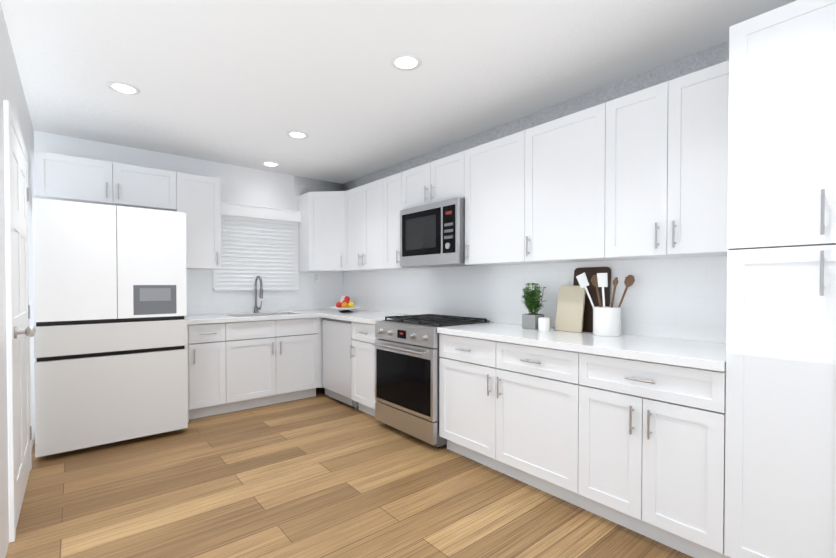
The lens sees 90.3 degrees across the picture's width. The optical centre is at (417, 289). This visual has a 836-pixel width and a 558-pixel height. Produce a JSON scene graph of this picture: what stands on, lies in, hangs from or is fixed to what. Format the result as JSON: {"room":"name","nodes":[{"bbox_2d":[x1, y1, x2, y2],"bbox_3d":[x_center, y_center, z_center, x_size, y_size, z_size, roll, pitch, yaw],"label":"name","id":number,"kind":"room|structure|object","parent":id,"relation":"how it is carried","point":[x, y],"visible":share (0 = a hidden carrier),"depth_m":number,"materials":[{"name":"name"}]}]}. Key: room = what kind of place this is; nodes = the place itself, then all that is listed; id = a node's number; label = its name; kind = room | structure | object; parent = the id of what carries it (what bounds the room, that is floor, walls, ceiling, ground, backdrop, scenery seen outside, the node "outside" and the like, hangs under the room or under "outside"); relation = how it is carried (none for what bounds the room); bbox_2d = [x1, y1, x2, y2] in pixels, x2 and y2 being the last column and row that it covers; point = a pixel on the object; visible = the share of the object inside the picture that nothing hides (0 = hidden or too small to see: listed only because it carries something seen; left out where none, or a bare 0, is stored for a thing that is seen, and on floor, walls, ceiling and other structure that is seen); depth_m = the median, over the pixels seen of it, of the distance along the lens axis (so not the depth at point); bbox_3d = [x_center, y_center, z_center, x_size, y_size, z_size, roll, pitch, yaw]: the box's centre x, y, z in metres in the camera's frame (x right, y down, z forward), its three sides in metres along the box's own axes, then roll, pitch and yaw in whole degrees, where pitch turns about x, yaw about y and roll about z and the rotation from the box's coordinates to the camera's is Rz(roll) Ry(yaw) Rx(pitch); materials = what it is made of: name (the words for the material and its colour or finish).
{"room":"kitchen","nodes":[
{"label":"kitchen","id":0,"kind":"room"},
{"bbox_2d":[0,3,34,557],"bbox_3d":[-1.325,-0.042,1.117,0.120,2.524,6.518,-1,1,-40],"label":"wall","id":1,"kind":"structure","parent":0,"point":[11,90],"depth_m":1.96,"materials":[{"name":"white paint"}]},
{"bbox_2d":[4,100,31,542],"bbox_3d":[-2.275,0.153,2.377,0.019,2.100,1.054,-1,1,-40],"label":"door","id":2,"kind":"structure","parent":1,"relation":"in","point":[9,118],"depth_m":1.98,"materials":[{"name":"white paint"}]},
{"bbox_2d":[11,124,35,527],"bbox_3d":[-2.247,0.185,2.405,0.094,2.024,0.922,-1,1,-40],"label":"door leaf","id":3,"kind":"structure","parent":2,"relation":"attached to","point":[23,332],"depth_m":2.34,"materials":[{"name":"white paint"}]},
{"bbox_2d":[34,131,342,314],"bbox_3d":[-2.354,-0.084,4.314,3.734,2.524,0.120,-1,1,-40],"label":"wall","id":4,"kind":"structure","parent":0,"point":[247,186],"depth_m":4.53,"materials":[{"name":"paint"}]},
{"bbox_2d":[34,150,177,211],"bbox_3d":[-2.736,-0.921,3.695,0.981,0.353,0.323,-1,1,-40],"label":"upper cabinet","id":5,"kind":"object","parent":4,"relation":"attached to","point":[56,176],"depth_m":3.54,"materials":[{"name":"white paint"}]},
{"bbox_2d":[178,172,220,269],"bbox_3d":[-2.210,-0.654,4.134,0.384,0.898,0.323,-1,1,-40],"label":"upper cabinet","id":6,"kind":"object","parent":4,"relation":"attached to","point":[199,196],"depth_m":4.03,"materials":[{"name":"white paint"}]},
{"bbox_2d":[221,218,287,269],"bbox_3d":[-1.855,-0.423,4.731,0.768,0.738,0.006,-1,1,-40],"label":"window","id":7,"kind":"structure","parent":4,"relation":"in","point":[253,237],"depth_m":4.72,"materials":[{"name":"grey"}]},
{"bbox_2d":[213,215,299,289],"bbox_3d":[-1.786,-0.425,4.655,0.940,0.864,0.060,-1,1,-40],"label":"window blinds","id":8,"kind":"object","parent":7,"relation":"attached to","point":[245,269],"visible":0.75,"depth_m":4.65,"materials":[{"name":"white plastic"}]},
{"bbox_2d":[214,290,295,290],"bbox_3d":[-1.801,0.001,4.672,0.900,0.034,0.034,-1,1,-40],"label":"window sill","id":9,"kind":"structure","parent":4,"relation":"attached to","point":[254,290],"depth_m":4.62,"materials":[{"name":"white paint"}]},
{"bbox_2d":[221,202,300,222],"bbox_3d":[-1.780,-0.858,4.641,0.962,0.132,0.088,-1,1,-40],"label":"window valance","id":10,"kind":"object","parent":4,"relation":"attached to","point":[237,209],"visible":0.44,"depth_m":4.61,"materials":[{"name":"white"}]},
{"bbox_2d":[314,272,319,281],"bbox_3d":[-1.251,-0.151,5.142,0.070,0.115,0.007,-1,1,-40],"label":"electrical outlet plate","id":11,"kind":"object","parent":4,"relation":"attached to","point":[316,277],"visible":1,"depth_m":5.14,"materials":[{"name":"white plastic"}]},
{"bbox_2d":[5,388,693,557],"bbox_3d":[-0.397,1.259,1.968,3.734,0.100,6.258,-1,1,-40],"label":"floor","id":12,"kind":"structure","parent":0,"point":[320,474],"depth_m":2.36,"materials":[{"name":"brown wood"}]},
{"bbox_2d":[32,198,187,457],"bbox_3d":[-2.545,0.279,3.471,0.928,1.820,0.902,-1,1,-40],"label":"fridge","id":13,"kind":"object","parent":12,"relation":"on","point":[110,311],"visible":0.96,"depth_m":3.09,"materials":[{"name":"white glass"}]},
{"bbox_2d":[289,317,372,396],"bbox_3d":[-1.037,0.733,4.920,0.702,0.874,0.636,-1,1,-40],"label":"base cabinet","id":14,"kind":"object","parent":12,"relation":"on","point":[305,334],"depth_m":4.34,"materials":[{"name":"white paint"}]},
{"bbox_2d":[185,309,332,324],"bbox_3d":[-1.510,0.280,4.518,1.934,0.040,0.645,-1,1,-40],"label":"countertop","id":15,"kind":"structure","parent":14,"relation":"on","point":[276,315],"depth_m":4.20,"materials":[{"name":"white stone"}]},
{"bbox_2d":[253,276,262,312],"bbox_3d":[-1.725,0.055,4.543,0.092,0.407,0.216,-1,1,-40],"label":"faucet","id":16,"kind":"object","parent":15,"relation":"on","point":[256,308],"visible":1,"depth_m":4.58,"materials":[{"name":"silver metal"}]},
{"bbox_2d":[321,309,407,324],"bbox_3d":[-0.456,0.284,4.257,0.644,0.040,1.086,-1,1,-40],"label":"countertop","id":17,"kind":"structure","parent":14,"relation":"on","point":[361,316],"depth_m":4.20,"materials":[{"name":"white stone"}]},
{"bbox_2d":[330,296,361,312],"bbox_3d":[-0.811,0.167,4.683,0.360,0.180,0.360,-1,1,-40],"label":"fruit bowl","id":18,"kind":"object","parent":17,"relation":"on","point":[345,306],"visible":1,"depth_m":4.62,"materials":[{"name":"white ceramic"}]},
{"bbox_2d":[437,322,725,371],"bbox_3d":[0.939,0.306,2.573,0.642,0.040,1.740,-1,1,-40],"label":"countertop","id":19,"kind":"structure","parent":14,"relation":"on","point":[698,354],"depth_m":2.24,"materials":[{"name":"white stone"}]},
{"bbox_2d":[521,283,546,328],"bbox_3d":[0.824,0.115,2.974,0.159,0.328,0.161,-1,1,-40],"label":"potted plant","id":20,"kind":"object","parent":19,"relation":"on","point":[532,301],"visible":1,"depth_m":2.94,"materials":[{"name":"green plant"}]},
{"bbox_2d":[538,317,549,330],"bbox_3d":[0.859,0.237,2.833,0.076,0.088,0.076,-1,1,-40],"label":"candle jar","id":21,"kind":"object","parent":19,"relation":"on","point":[543,323],"visible":1,"depth_m":2.80,"materials":[{"name":"white ceramic"}]},
{"bbox_2d":[555,286,585,332],"bbox_3d":[1.026,0.129,2.801,0.067,0.308,0.190,-1,1,-40],"label":"cutting board","id":22,"kind":"object","parent":19,"relation":"on","point":[570,309],"visible":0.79,"depth_m":2.79,"materials":[{"name":"beige wood"}]},
{"bbox_2d":[573,267,610,331],"bbox_3d":[1.150,0.068,2.769,0.060,0.430,0.250,-1,1,-40],"label":"cutting board","id":23,"kind":"object","parent":19,"relation":"on","point":[589,272],"visible":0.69,"depth_m":2.75,"materials":[{"name":"brown wood"}]},
{"bbox_2d":[576,273,634,336],"bbox_3d":[1.155,0.089,2.596,0.162,0.391,0.333,-1,1,-40],"label":"utensil crock","id":24,"kind":"object","parent":19,"relation":"on","point":[606,321],"visible":1,"depth_m":2.53,"materials":[{"name":"white ceramic"}]},
{"bbox_2d":[322,318,358,408],"bbox_3d":[-0.607,0.742,4.460,0.610,0.868,0.614,-1,1,-40],"label":"dishwasher","id":25,"kind":"object","parent":12,"relation":"on","point":[337,339],"visible":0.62,"depth_m":4.24,"materials":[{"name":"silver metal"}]},
{"bbox_2d":[372,314,492,447],"bbox_3d":[0.100,0.715,3.515,0.724,0.947,0.764,-1,1,-40],"label":"range","id":26,"kind":"object","parent":12,"relation":"on","point":[407,357],"visible":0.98,"depth_m":3.27,"materials":[{"name":"silver metal"}]},
{"bbox_2d":[724,0,835,557],"bbox_3d":[1.613,0.070,1.748,0.653,2.283,0.381,-1,1,-40],"label":"pantry","id":27,"kind":"object","parent":12,"relation":"on","point":[780,461],"visible":1,"depth_m":1.58,"materials":[{"name":"white paint"}]},
{"bbox_2d":[0,0,795,183],"bbox_3d":[-0.397,-1.365,1.933,3.734,0.100,6.258,-1,1,-40],"label":"ceiling","id":28,"kind":"structure","parent":0,"point":[248,83],"depth_m":2.46,"materials":[{"name":"paint"}]},
{"bbox_2d":[107,81,140,94],"bbox_3d":[-1.938,-1.323,2.740,0.184,0.004,0.184,-1,1,-40],"label":"recessed light","id":29,"kind":"object","parent":28,"relation":"in","point":[126,88],"visible":1,"depth_m":2.73,"materials":[{"name":"white paint"}]},
{"bbox_2d":[261,162,278,166],"bbox_3d":[-1.588,-1.346,4.476,0.184,0.004,0.184,-1,1,-40],"label":"recessed light","id":30,"kind":"object","parent":28,"relation":"in","point":[271,164],"visible":1,"depth_m":4.48,"materials":[{"name":"white paint"}]},
{"bbox_2d":[287,131,307,138],"bbox_3d":[-1.042,-1.334,3.596,0.184,0.004,0.184,-1,1,-40],"label":"recessed light","id":31,"kind":"object","parent":28,"relation":"in","point":[298,135],"visible":1,"depth_m":3.58,"materials":[{"name":"white paint"}]},
{"bbox_2d":[390,54,421,70],"bbox_3d":[-0.069,-1.319,2.419,0.184,0.004,0.184,-1,1,-40],"label":"recessed light","id":32,"kind":"object","parent":28,"relation":"in","point":[402,61],"visible":1,"depth_m":2.41,"materials":[{"name":"white paint"}]},
{"bbox_2d":[343,41,728,343],"bbox_3d":[0.995,-0.068,3.103,0.120,2.524,6.258,-1,1,-40],"label":"wall","id":33,"kind":"structure","parent":0,"point":[684,298],"depth_m":2.98,"materials":[{"name":"paint"}]},
{"bbox_2d":[298,191,341,271],"bbox_3d":[-0.994,-0.664,4.915,0.619,0.898,0.670,-1,1,-40],"label":"upper cabinet","id":34,"kind":"object","parent":33,"relation":"attached to","point":[320,226],"depth_m":4.72,"materials":[{"name":"white paint"}]},
{"bbox_2d":[342,178,385,271],"bbox_3d":[-0.466,-0.656,4.479,0.361,0.893,0.870,-1,1,-40],"label":"upper cabinet","id":35,"kind":"object","parent":33,"relation":"attached to","point":[364,206],"depth_m":4.37,"materials":[{"name":"white paint"}]},
{"bbox_2d":[386,173,427,269],"bbox_3d":[-0.137,-0.651,4.112,0.323,0.893,0.350,-1,1,-40],"label":"upper cabinet","id":36,"kind":"object","parent":33,"relation":"attached to","point":[392,214],"depth_m":4.00,"materials":[{"name":"white paint"}]},
{"bbox_2d":[398,152,461,211],"bbox_3d":[0.232,-0.908,3.662,0.323,0.368,0.806,-1,1,-40],"label":"upper cabinet","id":37,"kind":"object","parent":33,"relation":"attached to","point":[440,179],"depth_m":3.54,"materials":[{"name":"white paint"}]},
{"bbox_2d":[400,197,473,266],"bbox_3d":[0.216,-0.462,3.614,0.414,0.509,0.736,-1,1,-40],"label":"microwave","id":38,"kind":"object","parent":37,"relation":"attached to","point":[432,234],"visible":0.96,"depth_m":3.43,"materials":[{"name":"silver metal"}]},
{"bbox_2d":[462,134,520,265],"bbox_3d":[0.687,-0.638,3.116,0.323,0.893,0.621,-1,1,-40],"label":"upper cabinet","id":39,"kind":"object","parent":33,"relation":"attached to","point":[487,168],"depth_m":3.07,"materials":[{"name":"white paint"}]},
{"bbox_2d":[514,108,609,263],"bbox_3d":[1.024,-0.633,2.709,0.323,0.893,0.673,-1,1,-40],"label":"upper cabinet","id":40,"kind":"object","parent":33,"relation":"attached to","point":[552,158],"depth_m":2.66,"materials":[{"name":"white paint"}]},
{"bbox_2d":[590,60,728,260],"bbox_3d":[1.390,-0.627,2.267,0.323,0.893,0.712,-1,1,-40],"label":"upper cabinet","id":41,"kind":"object","parent":33,"relation":"attached to","point":[642,174],"depth_m":2.16,"materials":[{"name":"white paint"}]}
]}

